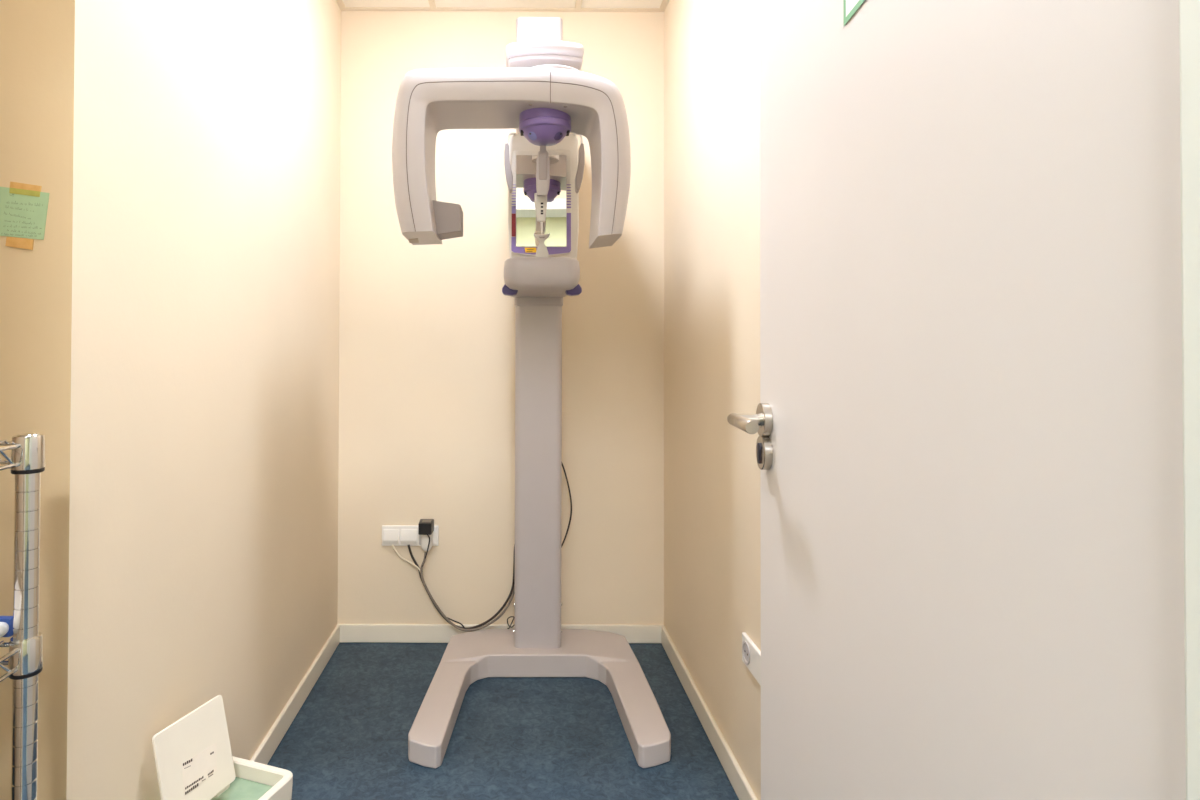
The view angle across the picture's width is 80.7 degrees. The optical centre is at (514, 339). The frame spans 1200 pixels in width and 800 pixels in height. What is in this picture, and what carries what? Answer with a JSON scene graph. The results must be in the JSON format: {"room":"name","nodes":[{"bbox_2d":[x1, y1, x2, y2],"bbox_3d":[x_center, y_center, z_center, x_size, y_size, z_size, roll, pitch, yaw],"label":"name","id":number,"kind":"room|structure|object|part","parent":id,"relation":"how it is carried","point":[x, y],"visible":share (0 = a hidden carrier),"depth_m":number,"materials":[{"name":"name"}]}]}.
{"room":"radiology room","nodes":[
{"label":"radiology room","id":0,"kind":"room"},
{"bbox_2d":[0,0,111,799],"bbox_3d":[-1.473,-0.084,1.151,1.553,2.506,0.100,0,-1,0],"label":"wall","id":1,"kind":"structure","parent":0,"point":[55,55],"depth_m":1.10,"materials":[{"name":"beige paint"}]},
{"bbox_2d":[0,182,48,249],"bbox_3d":[-0.776,-0.195,1.101,0.086,0.108,0.002,0,-1,0],"label":"note","id":2,"kind":"object","parent":1,"relation":"attached to","point":[23,207],"visible":1,"depth_m":1.10,"materials":[{"name":"green paper"}]},
{"bbox_2d":[104,0,340,799],"bbox_3d":[-0.747,-0.071,1.989,0.100,2.506,1.577,0,-1,0],"label":"wall","id":3,"kind":"structure","parent":0,"point":[223,423],"depth_m":1.64,"materials":[{"name":"beige paint"}]},
{"bbox_2d":[250,625,339,764],"bbox_3d":[-0.694,1.146,1.918,0.013,0.072,1.664,0,-1,0],"label":"baseboard","id":4,"kind":"structure","parent":3,"relation":"attached to","point":[266,749],"depth_m":2.19,"materials":[{"name":"beige wood"}]},
{"bbox_2d":[336,0,345,7],"bbox_3d":[-0.681,-1.323,1.943,0.024,0.004,1.653,0,-1,0],"label":"trim","id":5,"kind":"structure","parent":3,"relation":"attached to","point":[340,3],"depth_m":2.73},
{"bbox_2d":[338,11,663,624],"bbox_3d":[-0.053,-0.059,2.828,1.488,2.506,0.100,0,-1,0],"label":"wall","id":6,"kind":"structure","parent":0,"point":[427,332],"depth_m":2.78,"materials":[{"name":"beige paint"}]},
{"bbox_2d":[382,525,438,545],"bbox_3d":[-0.410,0.768,2.755,0.220,0.079,0.024,0,-1,0],"label":"wall socket","id":7,"kind":"object","parent":6,"relation":"attached to","point":[396,535],"visible":0.78,"depth_m":2.74,"materials":[{"name":"white plastic"}]},
{"bbox_2d":[391,545,419,570],"bbox_3d":[-0.418,0.878,2.736,0.137,0.147,0.011,0,-1,10],"label":"cable","id":8,"kind":"object","parent":7,"relation":"attached to","point":[393,547],"visible":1,"depth_m":2.74,"materials":[{"name":"white plastic"}]},
{"bbox_2d":[418,519,433,534],"bbox_3d":[-0.345,0.726,2.715,0.055,0.049,0.069,0,-1,0],"label":"power adapter","id":9,"kind":"object","parent":7,"relation":"attached to","point":[425,526],"visible":1,"depth_m":2.68,"materials":[{"name":"black plastic"}]},
{"bbox_2d":[422,533,465,628],"bbox_3d":[-0.271,0.928,2.685,0.205,0.376,0.042,0,-1,10],"label":"cable","id":10,"kind":"object","parent":9,"relation":"hanging from","point":[426,533],"visible":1,"depth_m":2.68,"materials":[{"name":"black plastic"}]},
{"bbox_2d":[421,533,432,550],"bbox_3d":[-0.344,0.787,2.731,0.041,0.068,0.039,0,-1,0],"label":"plug","id":11,"kind":"object","parent":7,"relation":"attached to","point":[424,538],"visible":0.65,"depth_m":2.71,"materials":[{"name":"white plastic"}]},
{"bbox_2d":[420,552,514,631],"bbox_3d":[-0.169,0.971,2.694,0.399,0.289,0.057,0,-1,3],"label":"cable","id":12,"kind":"object","parent":11,"relation":"attached to","point":[424,559],"visible":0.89,"depth_m":2.68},
{"bbox_2d":[428,0,435,8],"bbox_3d":[-0.323,-1.326,1.565,0.024,0.005,2.408,0,-1,0],"label":"trim","id":13,"kind":"structure","parent":6,"relation":"attached to","point":[432,4],"depth_m":2.73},
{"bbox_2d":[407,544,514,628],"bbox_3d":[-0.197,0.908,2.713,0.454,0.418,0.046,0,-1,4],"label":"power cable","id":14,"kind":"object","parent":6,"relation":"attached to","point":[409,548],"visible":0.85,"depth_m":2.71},
{"bbox_2d":[337,624,663,642],"bbox_3d":[-0.057,1.158,2.756,1.288,0.072,0.013,0,-1,0],"label":"baseboard","id":15,"kind":"structure","parent":6,"relation":"attached to","point":[349,633],"depth_m":2.75,"materials":[{"name":"beige wood"}]},
{"bbox_2d":[340,7,664,11],"bbox_3d":[-0.049,-1.311,2.781,1.288,0.004,0.024,0,-1,0],"label":"trim","id":16,"kind":"structure","parent":6,"relation":"attached to","point":[346,8],"depth_m":2.78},
{"bbox_2d":[575,0,581,8],"bbox_3d":[0.248,-1.324,1.565,0.024,0.005,2.408,0,-1,0],"label":"trim","id":17,"kind":"structure","parent":6,"relation":"attached to","point":[578,3],"depth_m":2.73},
{"bbox_2d":[267,642,738,799],"bbox_3d":[0.021,1.203,0.224,4.750,0.080,5.277,0,-1,0],"label":"floor","id":18,"kind":"structure","parent":0,"point":[512,738],"depth_m":2.06,"materials":[{"name":"blue carpet"}]},
{"bbox_2d":[0,433,44,799],"bbox_3d":[-0.957,0.644,0.742,0.658,1.044,0.398,0,-1,0],"label":"wire rack","id":19,"kind":"object","parent":18,"relation":"on","point":[27,461],"visible":1,"depth_m":0.91,"materials":[{"name":"silver metal"}]},
{"bbox_3d":[-0.956,0.403,0.925,0.586,0.006,0.006,0,-1,0],"label":"rail","id":20,"kind":"part","parent":19,"relation":"part of","materials":[{"name":"silver metal"}]},
{"bbox_3d":[-0.956,0.161,0.928,0.586,0.006,0.006,0,-1,0],"label":"rail","id":21,"kind":"part","parent":19,"relation":"part of","materials":[{"name":"silver metal"}]},
{"bbox_3d":[-0.956,0.137,0.928,0.586,0.006,0.006,0,-1,0],"label":"rail","id":22,"kind":"part","parent":19,"relation":"part of","materials":[{"name":"silver metal"}]},
{"bbox_2d":[0,616,12,637],"bbox_3d":[-0.753,0.380,0.847,0.172,0.031,0.188,0,-1,0],"label":"pack","id":23,"kind":"object","parent":19,"relation":"on","point":[6,622],"visible":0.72,"depth_m":0.92},
{"bbox_2d":[0,649,17,662],"bbox_3d":[-0.646,0.401,0.745,0.006,0.006,0.326,0,-1,0],"label":"wire shelf","id":24,"kind":"object","parent":19,"relation":"attached to","point":[12,657],"depth_m":0.91,"materials":[{"name":"silver metal"}]},
{"bbox_3d":[-0.646,0.425,0.745,0.006,0.006,0.326,0,-1,0],"label":"rail","id":25,"kind":"part","parent":19,"relation":"part of","materials":[{"name":"silver metal"}]},
{"bbox_3d":[-0.646,0.160,0.748,0.006,0.006,0.326,0,-1,0],"label":"rail","id":26,"kind":"part","parent":19,"relation":"part of","materials":[{"name":"silver metal"}]},
{"bbox_2d":[0,443,20,450],"bbox_3d":[-0.645,0.136,0.748,0.006,0.006,0.326,0,-1,0],"label":"wire shelf","id":27,"kind":"object","parent":19,"relation":"attached to","point":[14,446],"depth_m":0.90,"materials":[{"name":"silver metal"}]},
{"bbox_3d":[-0.647,0.647,0.922,0.034,1.044,0.034,0,-1,0],"label":"post","id":28,"kind":"part","parent":19,"relation":"part of","materials":[{"name":"silver metal"}]},
{"bbox_2d":[152,695,292,799],"bbox_3d":[-0.607,0.963,1.409,0.200,0.425,0.270,0,-1,20],"label":"storage box","id":29,"kind":"object","parent":18,"relation":"on","point":[194,760],"visible":1,"depth_m":1.42,"materials":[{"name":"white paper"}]},
{"bbox_3d":[-0.636,0.836,1.395,0.046,0.172,0.176,0,-1,20],"label":"bin lid","id":30,"kind":"part","parent":29,"relation":"part of","materials":[{"name":"white plastic"}]},
{"bbox_2d":[392,17,670,767],"bbox_3d":[0.054,0.006,2.296,0.787,2.364,0.836,0,-1,0],"label":"machine","id":31,"kind":"object","parent":18,"relation":"on","point":[543,93],"visible":1,"depth_m":2.18,"materials":[{"name":"grey plastic"}]},
{"bbox_3d":[-0.295,-0.288,2.040,0.028,0.003,0.080,0,-1,-6],"label":"rating plate","id":32,"kind":"part","parent":31,"relation":"part of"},
{"bbox_3d":[-0.016,-0.161,2.247,0.051,0.040,0.050,0,-1,0],"label":"adjusting knob","id":33,"kind":"part","parent":31,"relation":"part of","materials":[{"name":"plastic"}]},
{"bbox_2d":[507,616,513,628],"bbox_3d":[-0.013,1.084,2.683,0.038,0.045,0.025,0,-1,0],"label":"coiled cord","id":34,"kind":"object","parent":31,"relation":"on","point":[510,626],"visible":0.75,"depth_m":2.68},
{"bbox_3d":[-0.009,-0.679,2.399,0.008,0.091,0.124,0,-1,16],"label":"support rod","id":35,"kind":"part","parent":31,"relation":"part of","materials":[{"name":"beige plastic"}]},
{"bbox_3d":[-0.010,-0.511,2.006,0.655,0.466,0.240,0,-1,0],"label":"arm","id":36,"kind":"part","parent":31,"relation":"part of","materials":[{"name":"grey plastic"}]},
{"bbox_3d":[0.090,-0.469,2.413,0.207,0.366,0.014,0,-1,0],"label":"mirror frame","id":37,"kind":"part","parent":31,"relation":"part of","materials":[{"name":"beige plastic"}]},
{"bbox_2d":[516,155,565,246],"bbox_3d":[0.090,-0.476,2.405,0.172,0.314,0.006,0,-1,2],"label":"mirror","id":38,"kind":"object","parent":31,"relation":"attached to","point":[527,224],"depth_m":2.40,"materials":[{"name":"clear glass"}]},
{"bbox_3d":[0.081,-0.500,2.025,0.026,0.077,0.006,0,-1,0],"label":"inset panel","id":39,"kind":"part","parent":31,"relation":"part of","materials":[{"name":"grey plastic"}]},
{"bbox_3d":[0.092,-0.836,2.359,0.225,0.017,0.588,0,-1,0],"label":"carriage arm","id":40,"kind":"part","parent":31,"relation":"part of","materials":[{"name":"grey plastic"}]},
{"bbox_2d":[561,463,571,547],"bbox_3d":[0.187,0.632,2.697,0.067,0.402,0.012,0,-1,-10],"label":"cable","id":41,"kind":"object","parent":31,"relation":"attached to","point":[562,463],"visible":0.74,"depth_m":2.70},
{"bbox_3d":[0.187,-0.161,2.247,0.052,0.040,0.050,0,-1,0],"label":"adjusting knob","id":42,"kind":"part","parent":31,"relation":"part of","materials":[{"name":"plastic"}]},
{"bbox_2d":[343,0,662,7],"bbox_3d":[0.029,-1.383,0.255,4.750,0.080,5.277,0,-1,0],"label":"ceiling","id":43,"kind":"structure","parent":0,"point":[348,3],"depth_m":2.74,"materials":[{"name":"white paint"}]},
{"bbox_2d":[664,0,760,799],"bbox_3d":[0.641,-0.072,1.562,0.100,2.506,2.432,0,-1,0],"label":"wall","id":44,"kind":"structure","parent":0,"point":[712,540],"depth_m":2.07,"materials":[{"name":"beige paint"}]},
{"bbox_2d":[659,0,668,8],"bbox_3d":[0.583,-1.324,1.565,0.024,0.004,2.408,0,-1,0],"label":"trim","id":45,"kind":"structure","parent":44,"relation":"attached to","point":[664,3],"depth_m":2.73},
{"bbox_2d":[661,626,757,799],"bbox_3d":[0.581,1.145,1.540,0.013,0.072,2.419,0,-1,0],"label":"baseboard","id":46,"kind":"structure","parent":44,"relation":"attached to","point":[742,788],"depth_m":2.07,"materials":[{"name":"beige wood"}]},
{"bbox_2d":[742,632,760,685],"bbox_3d":[0.582,0.781,1.709,0.013,0.073,0.150,0,-1,0],"label":"wall socket","id":47,"kind":"object","parent":44,"relation":"attached to","point":[751,654],"visible":0.87,"depth_m":1.71,"materials":[{"name":"white plastic"}]},
{"bbox_3d":[1.338,-0.087,0.224,1.925,2.506,0.245,0,-1,0],"label":"wall","id":48,"kind":"structure","parent":0,"visible":0},
{"bbox_2d":[727,0,1185,799],"bbox_3d":[0.356,0.148,0.748,0.102,2.028,0.806,0,-1,5],"label":"door","id":49,"kind":"structure","parent":48,"relation":"in","point":[967,420],"depth_m":0.54,"materials":[{"name":"white paint"}]},
{"bbox_3d":[0.361,0.126,1.099,0.051,0.018,0.024,0,-1,0],"label":"lever","id":50,"kind":"part","parent":49,"relation":"part of","materials":[{"name":"silver metal"}]},
{"bbox_2d":[843,0,864,26],"bbox_3d":[0.360,-0.416,0.669,0.001,0.124,0.240,0,-1,5],"label":"door sign","id":51,"kind":"object","parent":49,"relation":"attached to","point":[850,7],"visible":1,"depth_m":0.77,"materials":[{"name":"white paper"}]},
{"bbox_2d":[1179,0,1199,799],"bbox_3d":[0.362,0.109,0.214,0.075,2.110,0.255,0,-1,0],"label":"trim","id":52,"kind":"structure","parent":48,"relation":"attached to","point":[1189,10],"depth_m":0.34,"materials":[{"name":"white paint"}]}
]}

